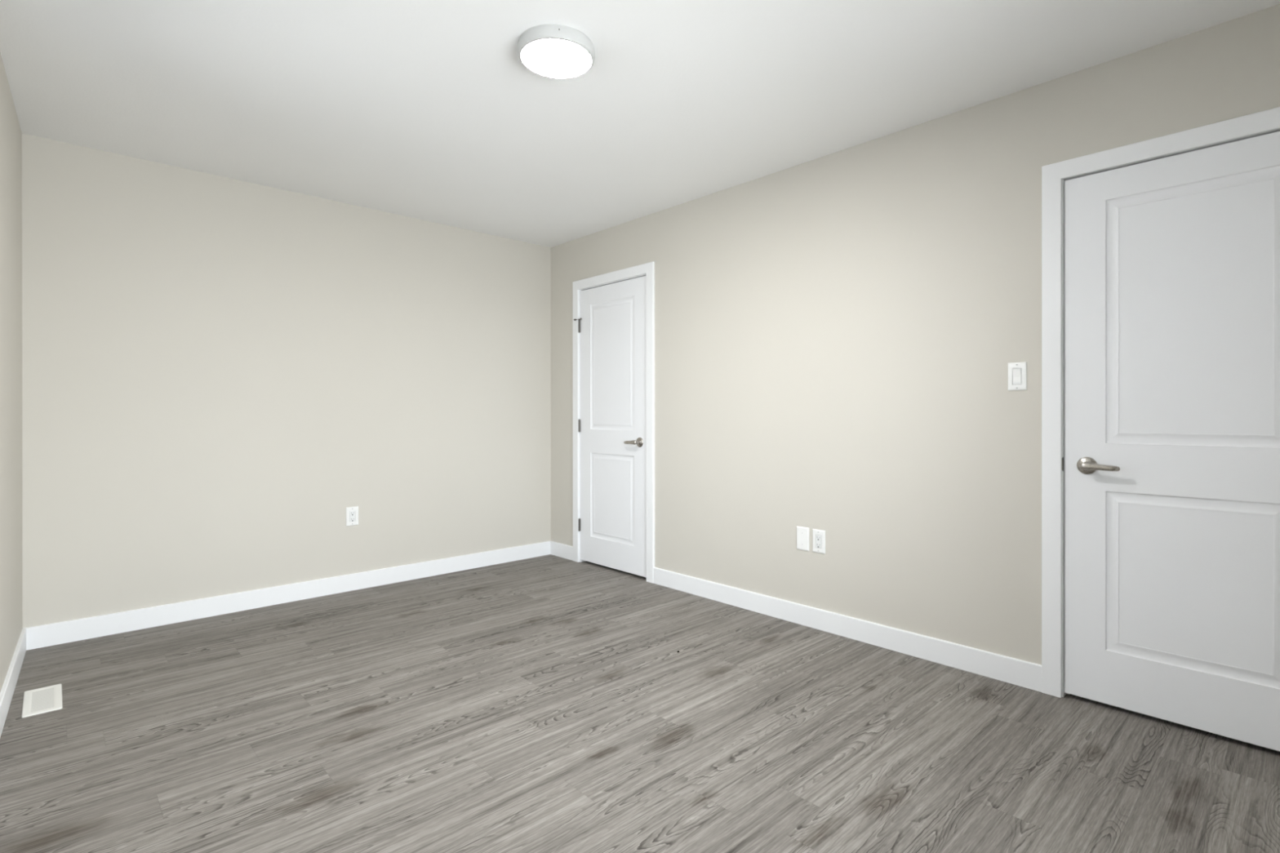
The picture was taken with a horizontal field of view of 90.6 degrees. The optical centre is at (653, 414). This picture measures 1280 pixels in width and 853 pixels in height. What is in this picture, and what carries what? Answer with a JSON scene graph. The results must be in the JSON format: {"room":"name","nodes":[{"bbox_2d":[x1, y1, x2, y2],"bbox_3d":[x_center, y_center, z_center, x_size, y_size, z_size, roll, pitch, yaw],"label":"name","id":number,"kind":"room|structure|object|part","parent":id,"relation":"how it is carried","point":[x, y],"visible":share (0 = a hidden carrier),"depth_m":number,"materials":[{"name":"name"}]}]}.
{"room":"empty bedroom","nodes":[
{"label":"empty bedroom","id":0,"kind":"room"},
{"bbox_2d":[0,52,22,692],"bbox_3d":[-1.510,-0.107,1.196,0.160,2.440,4.860,0,0,-41],"label":"wall","id":1,"kind":"structure","parent":0,"point":[11,134],"depth_m":2.56,"materials":[{"name":"paint"}]},
{"bbox_2d":[0,628,26,737],"bbox_3d":[-1.442,1.060,1.251,0.013,0.104,4.610,0,0,-41],"label":"baseboard","id":2,"kind":"structure","parent":1,"relation":"attached to","point":[8,687],"depth_m":2.50,"materials":[{"name":"paint"}]},
{"bbox_2d":[22,133,551,627],"bbox_3d":[-1.976,-0.109,4.020,3.081,2.440,0.115,0,0,-44],"label":"wall","id":3,"kind":"structure","parent":0,"point":[216,369],"depth_m":3.62,"materials":[{"name":"paint"}]},
{"bbox_2d":[22,540,551,650],"bbox_3d":[-1.894,1.058,4.010,2.980,0.104,0.013,0,0,-44],"label":"baseboard","id":4,"kind":"structure","parent":3,"relation":"attached to","point":[78,629],"depth_m":3.63,"materials":[{"name":"paint"}]},
{"bbox_2d":[346,506,358,526],"bbox_3d":[-1.906,0.642,4.002,0.074,0.118,0.007,0,0,-44],"label":"wall outlet","id":5,"kind":"object","parent":3,"relation":"attached to","point":[352,513],"visible":1,"depth_m":4.00,"materials":[{"name":"plastic"}]},
{"bbox_2d":[349,511,355,521],"bbox_3d":[-1.906,0.642,4.002,0.032,0.065,0.006,0,0,-44],"label":"receptacle","id":6,"kind":"object","parent":5,"relation":"attached to","point":[352,513],"depth_m":4.00,"materials":[{"name":"plastic"}]},
{"bbox_2d":[0,554,1279,852],"bbox_3d":[-0.114,1.141,2.524,4.350,0.060,4.900,0,0,-44],"label":"floor","id":7,"kind":"structure","parent":0,"point":[546,704],"depth_m":2.14,"materials":[{"name":"grey laminate"}]},
{"bbox_2d":[22,684,62,717],"bbox_3d":[-2.380,1.110,2.465,0.110,0.005,0.298,0,0,-44],"label":"floor vent","id":8,"kind":"object","parent":7,"relation":"in","point":[47,699],"visible":1,"depth_m":2.45,"materials":[{"name":"plastic"}]},
{"bbox_2d":[0,0,1279,247],"bbox_3d":[-0.116,-1.369,2.521,4.350,0.080,4.900,0,0,-44],"label":"ceiling","id":9,"kind":"structure","parent":0,"point":[428,110],"depth_m":2.52,"materials":[{"name":"paint"}]},
{"bbox_2d":[517,24,595,79],"bbox_3d":[-0.351,-1.304,2.286,0.276,0.049,0.276,0,0,-44],"label":"ceiling light","id":10,"kind":"object","parent":9,"relation":"attached to","point":[558,51],"visible":1,"depth_m":2.24,"materials":[{"name":"plastic"}]},
{"bbox_2d":[521,39,591,77],"bbox_3d":[-0.351,-1.286,2.286,0.250,0.012,0.250,0,0,-44],"label":"diffuser","id":11,"kind":"object","parent":10,"relation":"attached to","point":[548,58],"depth_m":2.27,"materials":[{"name":"white plastic"}]},
{"bbox_2d":[551,4,1279,664],"bbox_3d":[0.814,-0.110,3.407,0.115,2.440,4.860,0,0,-44],"label":"wall","id":12,"kind":"structure","parent":0,"point":[837,335],"depth_m":3.03,"materials":[{"name":"paint"}]},
{"bbox_2d":[573,275,646,577],"bbox_3d":[-0.325,0.079,4.505,0.093,2.018,0.774,0,0,-44],"label":"door","id":13,"kind":"structure","parent":12,"relation":"in","point":[612,522],"depth_m":4.48,"materials":[{"name":"paint"}]},
{"bbox_3d":[-0.152,0.186,4.289,0.045,0.029,0.125,0,0,-44],"label":"lever","id":14,"kind":"part","parent":13,"relation":"part of","materials":[{"name":"silver metal"}]},
{"bbox_3d":[-0.098,0.186,4.273,0.014,0.067,0.067,0,0,-44],"label":"handle","id":15,"kind":"part","parent":13,"relation":"part of","materials":[{"name":"silver metal"}]},
{"bbox_2d":[572,262,654,582],"bbox_3d":[-0.264,0.051,4.528,0.131,2.116,0.886,0,0,-44],"label":"door frame","id":16,"kind":"structure","parent":12,"relation":"attached to","point":[647,269],"depth_m":4.21,"materials":[{"name":"paint"}]},
{"bbox_2d":[550,541,1041,692],"bbox_3d":[0.773,1.057,3.359,0.013,0.104,4.607,0,0,-44],"label":"baseboard","id":17,"kind":"structure","parent":12,"relation":"attached to","point":[1024,673],"depth_m":3.09,"materials":[{"name":"paint"}]},
{"bbox_2d":[796,525,808,551],"bbox_3d":[0.787,0.655,3.347,0.008,0.123,0.075,0,0,-44],"label":"blank cover plate","id":18,"kind":"object","parent":12,"relation":"attached to","point":[802,533],"visible":1,"depth_m":3.34,"materials":[{"name":"plastic"}]},
{"bbox_2d":[812,528,825,554],"bbox_3d":[0.854,0.656,3.277,0.007,0.120,0.074,0,0,-44],"label":"wall outlet","id":19,"kind":"object","parent":12,"relation":"attached to","point":[818,535],"visible":1,"depth_m":3.27,"materials":[{"name":"plastic"}]},
{"bbox_2d":[815,534,821,547],"bbox_3d":[0.854,0.656,3.277,0.006,0.065,0.032,0,0,-44],"label":"receptacle","id":20,"kind":"object","parent":19,"relation":"attached to","point":[818,537],"depth_m":3.27,"materials":[{"name":"plastic"}]},
{"bbox_2d":[1008,361,1026,391],"bbox_3d":[1.493,-0.157,2.602,0.010,0.115,0.070,0,0,-44],"label":"light switch","id":21,"kind":"object","parent":12,"relation":"attached to","point":[1017,371],"visible":1,"depth_m":2.60,"materials":[{"name":"plastic"}]},
{"bbox_3d":[1.495,-0.157,2.603,0.005,0.065,0.032,0,0,-44],"label":"switch frame","id":22,"kind":"part","parent":21,"relation":"part of","materials":[{"name":"plastic"}]},
{"bbox_2d":[1041,106,1279,697],"bbox_3d":[1.911,0.059,2.243,0.131,2.102,0.911,0,0,-44],"label":"door frame","id":23,"kind":"structure","parent":12,"relation":"attached to","point":[1054,175],"depth_m":2.49,"materials":[{"name":"paint"}]},
{"bbox_3d":[1.619,0.194,2.498,0.033,0.056,0.006,0,0,-44],"label":"strike plate","id":24,"kind":"part","parent":23,"relation":"part of","materials":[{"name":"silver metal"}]},
{"bbox_2d":[1064,131,1279,751],"bbox_3d":[1.870,0.086,2.198,0.093,2.009,0.770,0,0,-44],"label":"door","id":25,"kind":"structure","parent":12,"relation":"in","point":[1172,263],"depth_m":2.24,"materials":[{"name":"paint"}]},
{"bbox_3d":[1.660,0.195,2.426,0.014,0.067,0.067,0,0,-44],"label":"handle","id":26,"kind":"part","parent":25,"relation":"part of","materials":[{"name":"silver metal"}]},
{"bbox_3d":[1.672,0.195,2.371,0.045,0.029,0.125,0,0,-44],"label":"lever","id":27,"kind":"part","parent":25,"relation":"part of","materials":[{"name":"silver metal"}]}
]}

